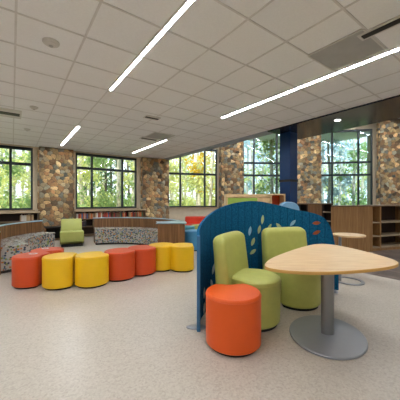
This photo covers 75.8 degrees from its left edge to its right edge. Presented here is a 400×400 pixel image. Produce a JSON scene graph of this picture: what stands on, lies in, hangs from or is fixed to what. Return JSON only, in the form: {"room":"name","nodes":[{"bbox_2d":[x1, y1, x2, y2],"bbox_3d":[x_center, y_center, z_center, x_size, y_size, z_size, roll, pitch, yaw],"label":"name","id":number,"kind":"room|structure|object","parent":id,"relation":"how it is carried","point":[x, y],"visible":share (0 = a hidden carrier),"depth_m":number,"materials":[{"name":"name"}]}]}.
{"room":"school library","nodes":[
{"label":"school library","id":0,"kind":"room"},
{"bbox_2d":[0,143,140,210],"bbox_3d":[-6.422,-1.200,7.810,10.855,5.000,0.221,0,0,-36],"label":"wall","id":1,"kind":"structure","parent":0,"point":[35,156],"depth_m":9.12,"materials":[{"name":"beige paint"}]},
{"bbox_2d":[0,145,34,211],"bbox_3d":[-6.403,-0.670,7.737,2.400,2.060,0.200,0,0,-36],"label":"window","id":2,"kind":"structure","parent":1,"relation":"in","point":[10,163],"depth_m":8.09,"materials":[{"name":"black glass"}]},
{"bbox_2d":[74,152,138,209],"bbox_3d":[-3.520,-0.670,9.851,2.390,2.060,0.200,0,0,-36],"label":"window","id":3,"kind":"structure","parent":1,"relation":"in","point":[91,156],"depth_m":9.79,"materials":[{"name":"black metal"}]},
{"bbox_2d":[169,148,219,220],"bbox_3d":[-0.331,-1.200,11.535,3.506,5.000,0.220,0,0,-17],"label":"wall","id":4,"kind":"structure","parent":0,"point":[174,213],"depth_m":11.45,"materials":[{"name":"beige paint"}]},
{"bbox_2d":[169,149,218,207],"bbox_3d":[-0.307,-0.980,11.470,2.369,2.680,0.200,0,0,-17],"label":"window","id":5,"kind":"structure","parent":4,"relation":"in","point":[204,174],"depth_m":11.62,"materials":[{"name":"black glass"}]},
{"bbox_2d":[164,96,392,159],"bbox_3d":[3.122,-2.625,4.700,0.272,1.830,15.900,0,0,-36],"label":"trim","id":6,"kind":"structure","parent":4,"relation":"attached to","point":[264,133],"depth_m":7.81,"materials":[{"name":"white metal"}]},
{"bbox_2d":[0,0,399,158],"bbox_3d":[-1.506,-1.786,1.364,11.180,0.107,15.980,0,0,-36],"label":"ceiling","id":7,"kind":"structure","parent":0,"point":[220,58],"depth_m":3.40,"materials":[{"name":"tile"}]},
{"bbox_2d":[0,107,21,118],"bbox_3d":[-3.895,-1.730,5.082,0.600,0.019,0.600,0,0,-36],"label":"ceiling vent","id":8,"kind":"object","parent":7,"relation":"in","point":[5,112],"visible":1,"depth_m":5.11,"materials":[{"name":"white plastic"}]},
{"bbox_2d":[42,37,59,47],"bbox_3d":[-1.641,-1.714,2.830,0.170,0.053,0.170,0,0,0],"label":"smoke detector","id":9,"kind":"object","parent":7,"relation":"attached to","point":[50,42],"visible":1,"depth_m":2.79,"materials":[{"name":"white plastic"}]},
{"bbox_2d":[61,126,79,144],"bbox_3d":[-3.624,-1.739,7.106,0.072,0.006,2.550,0,0,-36],"label":"recessed light","id":10,"kind":"object","parent":7,"relation":"in","point":[77,127],"visible":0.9,"depth_m":6.82,"materials":[{"name":"white plastic"}]},
{"bbox_2d":[139,137,158,140],"bbox_3d":[-1.448,-1.730,7.295,0.500,0.019,0.240,0,0,-36],"label":"ceiling vent","id":11,"kind":"object","parent":7,"relation":"in","point":[144,138],"visible":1,"depth_m":7.28,"materials":[{"name":"grey metal"}]},
{"bbox_2d":[108,0,194,90],"bbox_3d":[-0.358,-1.739,2.606,0.072,0.006,3.630,0,0,-36],"label":"recessed light","id":12,"kind":"object","parent":7,"relation":"in","point":[187,5],"visible":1,"depth_m":2.76,"materials":[{"name":"white plastic"}]},
{"bbox_2d":[143,115,160,120],"bbox_3d":[-1.012,-1.730,5.420,0.320,0.019,0.200,0,0,-36],"label":"ceiling vent","id":13,"kind":"object","parent":7,"relation":"in","point":[146,116],"visible":1,"depth_m":5.38,"materials":[{"name":"white metal"}]},
{"bbox_2d":[145,132,174,139],"bbox_3d":[-1.087,-1.734,6.987,0.620,0.011,0.620,0,0,-36],"label":"ceiling vent","id":14,"kind":"object","parent":7,"relation":"in","point":[155,135],"visible":1,"depth_m":7.01,"materials":[{"name":"white plastic"}]},
{"bbox_2d":[221,47,399,117],"bbox_3d":[1.531,-1.739,3.988,0.074,0.006,3.630,0,0,-36],"label":"recessed light","id":15,"kind":"object","parent":7,"relation":"in","point":[398,48],"visible":1,"depth_m":3.67,"materials":[{"name":"white plastic"}]},
{"bbox_2d":[268,95,399,138],"bbox_3d":[5.253,-1.785,2.728,1.360,0.150,10.200,0,0,-36],"label":"soffit","id":16,"kind":"object","parent":7,"relation":"attached to","point":[386,109],"depth_m":5.46,"materials":[{"name":"grey paint"}]},
{"bbox_2d":[308,28,385,70],"bbox_3d":[1.716,-1.734,3.021,0.620,0.011,0.620,0,0,-36],"label":"ceiling vent","id":17,"kind":"object","parent":7,"relation":"in","point":[349,49],"visible":1,"depth_m":3.00,"materials":[{"name":"white plastic"}]},
{"bbox_2d":[357,15,399,40],"bbox_3d":[1.887,-1.730,2.512,0.140,0.019,0.600,0,0,-36],"label":"ceiling vent","id":18,"kind":"object","parent":7,"relation":"in","point":[395,21],"visible":1,"depth_m":2.58,"materials":[{"name":"white plastic"}]},
{"bbox_2d":[0,235,399,399],"bbox_3d":[2.737,1.325,4.728,22.000,0.050,16.400,0,0,-36],"label":"floor","id":19,"kind":"structure","parent":0,"point":[130,339],"depth_m":2.23,"materials":[{"name":"plastic"}]},
{"bbox_2d":[0,211,39,224],"bbox_3d":[-6.692,0.830,7.201,3.740,0.940,0.386,0,0,-36],"label":"bookcase","id":20,"kind":"object","parent":19,"relation":"on","point":[5,217],"visible":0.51,"depth_m":7.99,"materials":[{"name":"brown wood"}]},
{"bbox_2d":[0,220,54,274],"bbox_3d":[-3.906,0.921,5.616,0.908,0.757,2.616,0,0,-16],"label":"booth","id":21,"kind":"object","parent":19,"relation":"on","point":[19,237],"visible":0.82,"depth_m":5.79,"materials":[{"name":"fabric"}]},
{"bbox_2d":[11,252,49,288],"bbox_3d":[-2.619,1.069,3.962,0.460,0.462,0.505,0,0,6],"label":"stool","id":22,"kind":"object","parent":19,"relation":"on","point":[26,267],"visible":0.84,"depth_m":3.75,"materials":[{"name":"red leather"}]},
{"bbox_2d":[30,247,63,253],"bbox_3d":[-2.615,1.069,4.395,0.460,0.462,0.505,0,0,43],"label":"stool","id":23,"kind":"object","parent":19,"relation":"on","point":[51,250],"visible":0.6,"depth_m":4.36,"materials":[{"name":"red leather"}]},
{"bbox_2d":[44,226,60,239],"bbox_3d":[-4.698,1.075,8.235,0.500,0.450,0.400,0,0,-36],"label":"base cabinet","id":24,"kind":"object","parent":19,"relation":"on","point":[56,229],"visible":0.39,"depth_m":8.34,"materials":[{"name":"black wood"}]},
{"bbox_2d":[37,146,74,231],"bbox_3d":[-4.836,-0.215,8.661,1.098,3.030,0.290,0,0,-36],"label":"stone column","id":25,"kind":"structure","parent":19,"relation":"on","point":[56,175],"depth_m":8.53,"materials":[{"name":"brown stone"}]},
{"bbox_2d":[42,252,76,290],"bbox_3d":[-2.137,1.070,3.906,0.460,0.460,0.505,0,0,-10],"label":"stool","id":26,"kind":"object","parent":19,"relation":"on","point":[58,269],"visible":0.94,"depth_m":3.70,"materials":[{"name":"yellow leather"}]},
{"bbox_2d":[60,218,83,246],"bbox_3d":[-3.725,0.932,7.468,0.600,0.735,0.798,0,0,-28],"label":"lounge chair","id":27,"kind":"object","parent":19,"relation":"on","point":[71,233],"visible":1,"depth_m":7.24,"materials":[{"name":"leather"}]},
{"bbox_2d":[74,251,108,288],"bbox_3d":[-1.685,1.070,3.975,0.460,0.460,0.505,0,0,-43],"label":"stool","id":28,"kind":"object","parent":19,"relation":"on","point":[91,268],"visible":1,"depth_m":3.79,"materials":[{"name":"yellow leather"}]},
{"bbox_2d":[73,209,145,235],"bbox_3d":[-3.319,0.830,9.669,2.620,0.940,0.386,0,0,-36],"label":"bookcase","id":29,"kind":"object","parent":19,"relation":"on","point":[88,230],"visible":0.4,"depth_m":9.38,"materials":[{"name":"brown wood"}]},
{"bbox_2d":[104,248,134,281],"bbox_3d":[-1.355,1.070,4.284,0.460,0.460,0.505,0,0,-44],"label":"stool","id":30,"kind":"object","parent":19,"relation":"on","point":[121,260],"visible":0.84,"depth_m":4.09,"materials":[{"name":"red leather"}]},
{"bbox_2d":[93,217,186,244],"bbox_3d":[-1.632,0.921,7.232,3.503,0.757,1.292,0,0,34],"label":"booth","id":31,"kind":"object","parent":19,"relation":"on","point":[107,230],"visible":0.84,"depth_m":7.48,"materials":[{"name":"fabric"}]},
{"bbox_2d":[128,245,155,275],"bbox_3d":[-1.053,1.070,4.575,0.460,0.460,0.505,0,0,-42],"label":"stool","id":32,"kind":"object","parent":19,"relation":"on","point":[145,255],"visible":0.76,"depth_m":4.38,"materials":[{"name":"red leather"}]},
{"bbox_2d":[140,157,169,218],"bbox_3d":[-1.876,-0.215,10.747,1.216,3.030,0.290,0,0,-26],"label":"stone column","id":33,"kind":"structure","parent":19,"relation":"on","point":[154,178],"depth_m":10.62,"materials":[{"name":"brown stone"}]},
{"bbox_2d":[149,242,172,271],"bbox_3d":[-0.743,1.070,4.872,0.460,0.460,0.505,0,0,6],"label":"stool","id":34,"kind":"object","parent":19,"relation":"on","point":[163,250],"visible":0.61,"depth_m":4.64,"materials":[{"name":"yellow leather"}]},
{"bbox_2d":[170,243,193,271],"bbox_3d":[-0.348,1.070,4.828,0.460,0.460,0.505,0,0,-6],"label":"stool","id":35,"kind":"object","parent":19,"relation":"on","point":[182,254],"visible":0.94,"depth_m":4.61,"materials":[{"name":"yellow leather"}]},
{"bbox_2d":[185,225,194,229],"bbox_3d":[-0.420,1.050,7.900,0.520,0.500,0.520,0,0,0],"label":"round stool","id":36,"kind":"object","parent":19,"relation":"on","point":[187,227],"visible":0.25,"depth_m":7.75,"materials":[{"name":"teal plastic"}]},
{"bbox_2d":[185,229,196,250],"bbox_3d":[-0.170,1.050,6.750,0.540,0.500,0.540,0,0,0],"label":"round stool","id":37,"kind":"object","parent":19,"relation":"on","point":[190,235],"visible":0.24,"depth_m":6.49,"materials":[{"name":"blue fabric"}]},
{"bbox_2d":[185,216,205,224],"bbox_3d":[0.254,0.960,9.495,1.600,0.680,0.680,0,0,-4],"label":"sofa","id":38,"kind":"object","parent":19,"relation":"on","point":[190,220],"visible":0.2,"depth_m":9.58,"materials":[{"name":"red fabric"}]},
{"bbox_2d":[219,141,243,207],"bbox_3d":[1.441,-1.110,11.747,1.160,4.820,0.270,0,0,-10],"label":"stone column","id":39,"kind":"structure","parent":19,"relation":"on","point":[231,157],"depth_m":11.63,"materials":[{"name":"brown stone"}]},
{"bbox_2d":[205,284,261,356],"bbox_3d":[0.302,1.062,2.317,0.505,0.475,0.460,0,0,-2],"label":"stool","id":40,"kind":"object","parent":19,"relation":"on","point":[233,311],"visible":1,"depth_m":2.13,"materials":[{"name":"orange fabric"}]},
{"bbox_2d":[213,231,281,331],"bbox_3d":[0.539,0.838,2.790,0.663,0.925,0.679,0,0,29],"label":"lounge chair","id":41,"kind":"object","parent":19,"relation":"on","point":[229,248],"visible":0.72,"depth_m":2.61,"materials":[{"name":"green leather"}]},
{"bbox_2d":[224,194,284,205],"bbox_3d":[1.340,0.575,6.390,1.440,1.450,0.420,0,0,0],"label":"cabinet","id":42,"kind":"object","parent":19,"relation":"on","point":[276,199],"visible":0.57,"depth_m":6.20,"materials":[{"name":"brown wood"}]},
{"bbox_2d":[186,201,338,331],"bbox_3d":[0.823,0.657,3.330,2.376,1.286,0.614,0,0,-29],"label":"screen","id":43,"kind":"object","parent":19,"relation":"on","point":[250,218],"visible":0.56,"depth_m":3.54,"materials":[{"name":"blue fabric"}]},
{"bbox_2d":[279,132,297,203],"bbox_3d":[2.279,-1.120,6.623,0.340,4.840,0.340,0,0,-36],"label":"square post","id":44,"kind":"object","parent":19,"relation":"on","point":[288,180],"visible":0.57,"depth_m":6.51,"materials":[{"name":"blue paint"}]},
{"bbox_2d":[279,202,298,209],"bbox_3d":[1.920,0.669,6.026,0.600,1.262,0.740,0,0,-8],"label":"chair","id":45,"kind":"object","parent":19,"relation":"on","point":[292,205],"visible":0.2,"depth_m":5.67,"materials":[{"name":"blue plastic"}]},
{"bbox_2d":[261,227,320,310],"bbox_3d":[1.213,0.838,3.289,0.679,0.925,0.663,0,0,-18],"label":"lounge chair","id":46,"kind":"object","parent":19,"relation":"on","point":[298,292],"visible":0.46,"depth_m":3.08,"materials":[{"name":"green leather"}]},
{"bbox_2d":[297,135,321,202],"bbox_3d":[5.012,-1.110,11.935,1.160,4.820,0.370,0,0,3],"label":"stone column","id":47,"kind":"structure","parent":19,"relation":"on","point":[309,157],"depth_m":11.77,"materials":[{"name":"brown stone"}]},
{"bbox_2d":[297,203,332,226],"bbox_3d":[3.728,0.705,8.549,1.229,1.190,0.370,0,0,-7],"label":"bookcase","id":48,"kind":"object","parent":19,"relation":"on","point":[322,209],"visible":0.3,"depth_m":8.41,"materials":[{"name":"brown wood"}]},
{"bbox_2d":[264,244,398,359],"bbox_3d":[1.309,0.929,2.483,0.939,0.742,1.563,0,0,43],"label":"pedestal table","id":49,"kind":"object","parent":19,"relation":"on","point":[323,335],"visible":1,"depth_m":2.37,"materials":[{"name":"brown wood"}]},
{"bbox_2d":[333,232,365,285],"bbox_3d":[2.385,0.925,4.120,0.470,0.750,0.470,0,0,0],"label":"side table","id":50,"kind":"object","parent":19,"relation":"on","point":[340,235],"visible":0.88,"depth_m":4.10,"materials":[{"name":"brown wood"}]},
{"bbox_2d":[331,205,373,251],"bbox_3d":[3.709,0.718,6.455,1.374,1.165,0.379,0,0,-18],"label":"cabinet","id":51,"kind":"object","parent":19,"relation":"on","point":[358,219],"depth_m":6.31,"materials":[{"name":"brown wood"}]},
{"bbox_2d":[373,205,399,250],"bbox_3d":[5.540,0.718,7.115,2.707,1.165,0.520,0,0,-16],"label":"bookcase","id":52,"kind":"object","parent":19,"relation":"on","point":[386,218],"visible":0.62,"depth_m":7.08,"materials":[{"name":"brown wood"}]},
{"bbox_2d":[376,118,399,204],"bbox_3d":[8.512,-1.110,11.259,1.299,4.820,0.370,0,0,13],"label":"stone column","id":53,"kind":"structure","parent":19,"relation":"on","point":[388,132],"depth_m":11.17,"materials":[{"name":"brown stone"}]},
{"bbox_2d":[250,118,398,145],"bbox_3d":[7.189,-3.590,8.109,10.820,0.100,16.600,0,0,-36],"label":"ceiling","id":54,"kind":"structure","parent":0,"point":[343,136],"depth_m":14.55,"materials":[{"name":"tile"}]},
{"bbox_2d":[346,123,376,204],"bbox_3d":[6.794,-1.200,11.983,3.708,5.000,0.220,0,0,10],"label":"wall","id":55,"kind":"structure","parent":0,"point":[370,126],"depth_m":11.67,"materials":[{"name":"beige paint"}]},
{"bbox_2d":[321,129,372,204],"bbox_3d":[6.758,-1.445,11.919,2.359,3.610,0.200,0,0,10],"label":"window","id":56,"kind":"structure","parent":55,"relation":"in","point":[358,131],"depth_m":11.82,"materials":[{"name":"black metal"}]},
{"bbox_2d":[367,135,369,204],"bbox_3d":[10.850,-1.200,12.275,0.220,5.000,4.991,0,0,-39],"label":"wall","id":57,"kind":"structure","parent":0,"point":[368,136],"depth_m":14.10,"materials":[{"name":"beige paint"}]},
{"bbox_3d":[3.157,-1.200,12.175,3.580,5.000,0.220,0,0,-4],"label":"wall","id":58,"kind":"structure","parent":0,"visible":0},
{"bbox_2d":[243,133,279,193],"bbox_3d":[3.102,-1.445,12.100,2.308,3.610,0.200,0,0,-4],"label":"window","id":59,"kind":"structure","parent":58,"relation":"in","point":[276,175],"depth_m":12.09,"materials":[{"name":"clear glass"},{"name":"dark metal"}]},
{"label":"outside","id":60,"kind":"structure","parent":0,"visible":0},
{"label":"ground","id":61,"kind":"structure","parent":60,"visible":0},
{"bbox_2d":[0,177,12,207],"bbox_3d":[-8.772,-3.262,10.418,3.078,10.290,2.534,0,0,13],"label":"slender tree","id":62,"kind":"object","parent":61,"relation":"on","point":[6,192],"visible":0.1,"depth_m":10.88,"materials":[{"name":"green plant"}]},
{"bbox_2d":[0,189,24,207],"bbox_3d":[-9.707,0.530,12.113,2.266,2.636,2.753,0,0,-1],"label":"shrub","id":63,"kind":"object","parent":61,"relation":"on","point":[1,196],"visible":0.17,"depth_m":12.54,"materials":[{"name":"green plant"}]},
{"bbox_2d":[0,192,30,207],"bbox_3d":[-8.495,0.761,11.795,3.187,2.432,3.376,0,0,0],"label":"shrub","id":64,"kind":"object","parent":61,"relation":"on","point":[27,205],"visible":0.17,"depth_m":12.02,"materials":[{"name":"green plant"}]},
{"bbox_2d":[77,156,105,206],"bbox_3d":[-5.895,-3.188,12.134,2.495,10.134,3.032,0,0,38],"label":"slender tree","id":65,"kind":"object","parent":61,"relation":"on","point":[96,160],"visible":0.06,"depth_m":12.21,"materials":[{"name":"green plant"}]},
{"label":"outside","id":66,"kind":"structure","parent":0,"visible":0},
{"bbox_3d":[0.000,1.650,51.300,140.000,0.100,77.400,0,0,0],"label":"ground","id":67,"kind":"structure","parent":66,"visible":0},
{"bbox_2d":[0,148,13,193],"bbox_3d":[-11.622,-2.277,14.270,2.320,7.765,2.351,0,0,-5],"label":"slender tree","id":68,"kind":"object","parent":67,"relation":"on","point":[2,169],"visible":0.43,"depth_m":14.36,"materials":[{"name":"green plant"}]},
{"bbox_2d":[0,151,18,197],"bbox_3d":[-16.986,-2.793,22.741,2.290,9.298,2.782,0,0,-29],"label":"slender tree","id":69,"kind":"object","parent":67,"relation":"on","point":[7,151],"visible":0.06,"depth_m":22.78,"materials":[{"name":"green plant"}]},
{"bbox_2d":[0,149,29,200],"bbox_3d":[-13.712,-3.811,18.752,2.614,10.837,3.560,0,0,18],"label":"slender tree","id":70,"kind":"object","parent":67,"relation":"on","point":[14,181],"visible":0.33,"depth_m":18.88,"materials":[{"name":"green plant"}]},
{"bbox_2d":[1,150,30,207],"bbox_3d":[-9.394,-2.797,14.445,2.292,9.307,2.784,0,0,8],"label":"slender tree","id":71,"kind":"object","parent":67,"relation":"on","point":[14,168],"visible":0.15,"depth_m":13.92,"materials":[{"name":"green plant"}]},
{"bbox_2d":[5,150,30,200],"bbox_3d":[-17.869,-3.327,25.667,2.568,10.428,3.120,0,0,34],"label":"slender tree","id":72,"kind":"object","parent":67,"relation":"on","point":[22,191],"visible":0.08,"depth_m":25.59,"materials":[{"name":"green plant"}]},
{"bbox_2d":[7,152,30,203],"bbox_3d":[-14.667,-2.974,21.943,2.773,9.161,2.738,0,0,-43],"label":"slender tree","id":73,"kind":"object","parent":67,"relation":"on","point":[29,178],"visible":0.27,"depth_m":21.77,"materials":[{"name":"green plant"}]},
{"bbox_2d":[16,151,30,197],"bbox_3d":[-10.648,-2.354,16.503,1.910,7.918,2.601,0,0,-4],"label":"slender tree","id":74,"kind":"object","parent":67,"relation":"on","point":[28,190],"visible":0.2,"depth_m":16.11,"materials":[{"name":"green plant"}]},
{"bbox_2d":[78,158,98,205],"bbox_3d":[-7.872,-3.238,16.997,2.877,10.191,2.666,0,0,27],"label":"slender tree","id":75,"kind":"object","parent":67,"relation":"on","point":[85,158],"visible":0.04,"depth_m":17.45,"materials":[{"name":"green leaves"},{"name":"pale bark"}]},
{"bbox_2d":[77,157,102,199],"bbox_3d":[-9.075,-3.933,20.414,3.355,11.081,3.312,0,0,14],"label":"slender tree","id":76,"kind":"object","parent":67,"relation":"on","point":[97,174],"visible":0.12,"depth_m":20.30,"materials":[{"name":"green plant"}]},
{"bbox_2d":[77,156,109,206],"bbox_3d":[-6.838,-3.272,14.966,2.916,9.759,2.954,0,0,42],"label":"slender tree","id":77,"kind":"object","parent":67,"relation":"on","point":[87,173],"visible":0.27,"depth_m":14.82,"materials":[{"name":"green plant"}]},
{"bbox_2d":[77,191,112,206],"bbox_3d":[-6.815,0.720,15.734,3.542,2.551,3.343,0,0,-26],"label":"shrub","id":78,"kind":"object","parent":67,"relation":"on","point":[101,200],"visible":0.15,"depth_m":15.57,"materials":[{"name":"green plant"}]},
{"bbox_2d":[93,167,101,198],"bbox_3d":[-11.369,-2.190,27.806,1.975,8.022,2.400,0,0,-44],"label":"slender tree","id":79,"kind":"object","parent":67,"relation":"on","point":[95,167],"visible":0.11,"depth_m":27.90,"materials":[{"name":"green plant"}]},
{"bbox_2d":[93,167,108,195],"bbox_3d":[-9.809,-2.289,25.771,1.879,7.788,2.559,0,0,-12],"label":"slender tree","id":80,"kind":"object","parent":67,"relation":"on","point":[103,184],"visible":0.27,"depth_m":25.53,"materials":[{"name":"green plant"}]},
{"bbox_2d":[85,189,125,206],"bbox_3d":[-6.218,0.535,17.015,2.761,2.624,2.248,0,0,-44],"label":"shrub","id":81,"kind":"object","parent":67,"relation":"on","point":[98,193],"visible":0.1,"depth_m":16.48,"materials":[{"name":"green plant"}]},
{"bbox_2d":[99,158,123,201],"bbox_3d":[-6.964,-2.916,19.515,2.562,9.514,2.544,0,0,-28],"label":"slender tree","id":82,"kind":"object","parent":67,"relation":"on","point":[106,175],"visible":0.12,"depth_m":19.56,"materials":[{"name":"green plant"}]},
{"bbox_2d":[98,159,125,199],"bbox_3d":[-7.972,-3.523,22.488,2.906,10.792,2.887,0,0,-25],"label":"slender tree","id":83,"kind":"object","parent":67,"relation":"on","point":[110,172],"visible":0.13,"depth_m":22.28,"materials":[{"name":"green plant"}]},
{"bbox_2d":[95,159,133,206],"bbox_3d":[-4.625,-3.501,14.130,3.230,10.796,2.658,0,0,-13],"label":"slender tree","id":84,"kind":"object","parent":67,"relation":"on","point":[117,182],"visible":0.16,"depth_m":14.05,"materials":[{"name":"green plant"}]},
{"bbox_2d":[114,160,133,205],"bbox_3d":[-4.578,-3.720,16.851,2.570,10.654,3.500,0,0,-21],"label":"slender tree","id":85,"kind":"object","parent":67,"relation":"on","point":[130,162],"visible":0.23,"depth_m":16.77,"materials":[{"name":"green plant"}]},
{"bbox_2d":[123,160,132,198],"bbox_3d":[-7.452,-3.785,27.139,3.054,11.343,3.034,0,0,43],"label":"slender tree","id":86,"kind":"object","parent":67,"relation":"on","point":[128,167],"visible":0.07,"depth_m":26.77,"materials":[{"name":"green plant"}]},
{"bbox_2d":[169,159,183,203],"bbox_3d":[-2.518,-2.391,22.124,2.389,7.994,2.420,0,0,-44],"label":"slender tree","id":87,"kind":"object","parent":67,"relation":"on","point":[171,160],"visible":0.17,"depth_m":22.07,"materials":[{"name":"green plant"}]},
{"bbox_2d":[169,160,185,186],"bbox_3d":[-1.894,-3.968,15.112,2.690,11.152,3.664,0,0,-10],"label":"slender tree","id":88,"kind":"object","parent":67,"relation":"on","point":[175,180],"visible":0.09,"depth_m":14.91,"materials":[{"name":"yellow plant"}]},
{"bbox_2d":[169,156,189,205],"bbox_3d":[-1.573,-2.835,19.592,2.143,8.882,2.918,0,0,3],"label":"slender tree","id":89,"kind":"object","parent":67,"relation":"on","point":[182,171],"visible":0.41,"depth_m":19.50,"materials":[{"name":"yellow plant"}]},
{"bbox_2d":[174,193,190,205],"bbox_3d":[-2.124,0.536,23.747,2.254,2.623,2.741,0,0,-32],"label":"shrub","id":90,"kind":"object","parent":67,"relation":"on","point":[175,199],"visible":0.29,"depth_m":23.37,"materials":[{"name":"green plant"}]},
{"bbox_2d":[173,155,195,204],"bbox_3d":[-1.448,-3.515,25.983,3.061,10.244,3.101,0,0,-44],"label":"slender tree","id":91,"kind":"object","parent":67,"relation":"on","point":[186,183],"visible":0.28,"depth_m":25.83,"materials":[{"name":"yellow plant"}]},
{"bbox_2d":[186,159,195,203],"bbox_3d":[-0.977,-2.841,33.058,2.812,9.399,2.314,0,0,45],"label":"slender tree","id":92,"kind":"object","parent":67,"relation":"on","point":[193,159],"visible":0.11,"depth_m":32.88,"materials":[{"name":"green plant"}]},
{"bbox_2d":[181,153,209,205],"bbox_3d":[-0.230,-3.185,17.319,3.148,9.583,2.312,0,0,-41],"label":"slender tree","id":93,"kind":"object","parent":67,"relation":"on","point":[192,182],"visible":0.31,"depth_m":17.05,"materials":[{"name":"yellow plant"}]},
{"bbox_2d":[184,191,208,205],"bbox_3d":[0.272,0.477,21.267,2.914,2.768,2.370,0,0,-17],"label":"shrub","id":94,"kind":"object","parent":67,"relation":"on","point":[192,203],"visible":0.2,"depth_m":20.87,"materials":[{"name":"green plant"}]},
{"bbox_2d":[184,151,214,205],"bbox_3d":[-0.001,-3.053,16.831,2.252,9.325,2.947,0,0,39],"label":"slender tree","id":95,"kind":"object","parent":67,"relation":"on","point":[196,170],"visible":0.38,"depth_m":16.86,"materials":[{"name":"yellow plant"}]},
{"bbox_2d":[193,151,214,205],"bbox_3d":[0.421,-2.867,15.395,2.158,8.947,2.939,0,0,-25],"label":"slender tree","id":96,"kind":"object","parent":67,"relation":"on","point":[210,186],"visible":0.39,"depth_m":15.20,"materials":[{"name":"yellow plant"}]},
{"bbox_2d":[193,193,214,205],"bbox_3d":[0.735,0.582,19.413,2.149,2.509,2.640,0,0,30],"label":"shrub","id":97,"kind":"object","parent":67,"relation":"on","point":[207,197],"visible":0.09,"depth_m":19.53,"materials":[{"name":"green plant"}]},
{"bbox_2d":[202,190,214,205],"bbox_3d":[1.115,0.459,17.672,2.500,2.812,2.878,0,0,-12],"label":"shrub","id":98,"kind":"object","parent":67,"relation":"on","point":[213,197],"visible":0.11,"depth_m":17.22,"materials":[{"name":"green plant"}]},
{"bbox_2d":[244,140,259,193],"bbox_3d":[3.847,-3.491,20.388,2.525,10.196,2.538,0,0,-18],"label":"slender tree","id":99,"kind":"object","parent":67,"relation":"on","point":[247,187],"visible":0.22,"depth_m":20.30,"materials":[{"name":"green plant"}]},
{"bbox_2d":[244,141,274,193],"bbox_3d":[3.909,-2.817,17.419,2.906,8.847,2.134,0,0,42],"label":"slender tree","id":100,"kind":"object","parent":67,"relation":"on","point":[251,143],"visible":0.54,"depth_m":17.36,"materials":[{"name":"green plant"}]},
{"bbox_2d":[249,143,273,193],"bbox_3d":[5.309,-2.924,21.829,2.255,9.061,2.244,0,0,-12],"label":"slender tree","id":101,"kind":"object","parent":67,"relation":"on","point":[263,153],"visible":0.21,"depth_m":21.82,"materials":[{"name":"green plant"}]},
{"bbox_2d":[248,138,279,193],"bbox_3d":[4.259,-3.702,15.265,2.763,11.222,3.357,0,0,0],"label":"slender tree","id":102,"kind":"object","parent":67,"relation":"on","point":[270,150],"visible":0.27,"depth_m":15.07,"materials":[{"name":"green plant"}]},
{"bbox_2d":[256,151,274,193],"bbox_3d":[7.103,-3.986,26.843,2.771,11.189,2.785,0,0,-4],"label":"slender tree","id":103,"kind":"object","parent":67,"relation":"on","point":[260,151],"visible":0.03,"depth_m":26.85,"materials":[{"name":"green plant"}]},
{"bbox_2d":[261,144,279,193],"bbox_3d":[6.763,-4.014,23.971,2.712,11.244,3.694,0,0,-24],"label":"slender tree","id":104,"kind":"object","parent":67,"relation":"on","point":[268,144],"visible":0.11,"depth_m":23.72,"materials":[{"name":"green plant"}]},
{"bbox_2d":[321,143,339,202],"bbox_3d":[8.994,-3.481,18.715,2.520,10.176,2.533,0,0,9],"label":"slender tree","id":105,"kind":"object","parent":67,"relation":"on","point":[322,165],"visible":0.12,"depth_m":18.69,"materials":[{"name":"green plant"}]},
{"bbox_2d":[324,150,341,201],"bbox_3d":[15.018,-3.346,28.827,3.254,9.906,2.390,0,0,-21],"label":"slender tree","id":106,"kind":"object","parent":67,"relation":"on","point":[334,150],"visible":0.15,"depth_m":29.02,"materials":[{"name":"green plant"}]},
{"bbox_2d":[321,139,351,204],"bbox_3d":[7.730,-2.690,15.360,2.138,8.592,2.128,0,0,-3],"label":"slender tree","id":107,"kind":"object","parent":67,"relation":"on","point":[328,180],"visible":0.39,"depth_m":15.19,"materials":[{"name":"green plant"}]},
{"bbox_2d":[325,141,352,204],"bbox_3d":[11.173,-3.296,20.328,2.428,9.807,2.441,0,0,-31],"label":"slender tree","id":108,"kind":"object","parent":67,"relation":"on","point":[344,152],"visible":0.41,"depth_m":20.25,"materials":[{"name":"green plant"}]},
{"bbox_2d":[330,194,351,204],"bbox_3d":[11.333,0.557,20.667,2.683,2.570,2.208,0,0,-36],"label":"shrub","id":109,"kind":"object","parent":67,"relation":"on","point":[343,195],"visible":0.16,"depth_m":20.73,"materials":[{"name":"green plant"}]},
{"bbox_2d":[326,139,356,200],"bbox_3d":[12.407,-3.704,22.297,2.644,10.625,2.631,0,0,13],"label":"slender tree","id":110,"kind":"object","parent":67,"relation":"on","point":[350,147],"visible":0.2,"depth_m":22.27,"materials":[{"name":"green plant"}]},
{"bbox_2d":[326,140,360,187],"bbox_3d":[14.339,-3.799,25.753,2.608,10.812,3.552,0,0,-35],"label":"slender tree","id":111,"kind":"object","parent":67,"relation":"on","point":[347,140],"visible":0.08,"depth_m":25.78,"materials":[{"name":"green plant"}]},
{"bbox_2d":[334,139,366,204],"bbox_3d":[9.773,-2.690,16.413,2.236,9.079,2.716,0,0,34],"label":"slender tree","id":112,"kind":"object","parent":67,"relation":"on","point":[353,153],"visible":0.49,"depth_m":16.39,"materials":[{"name":"green plant"}]},
{"bbox_2d":[344,137,366,199],"bbox_3d":[14.560,-3.729,23.653,2.574,10.672,3.506,0,0,-15],"label":"slender tree","id":113,"kind":"object","parent":67,"relation":"on","point":[362,180],"visible":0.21,"depth_m":23.37,"materials":[{"name":"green plant"}]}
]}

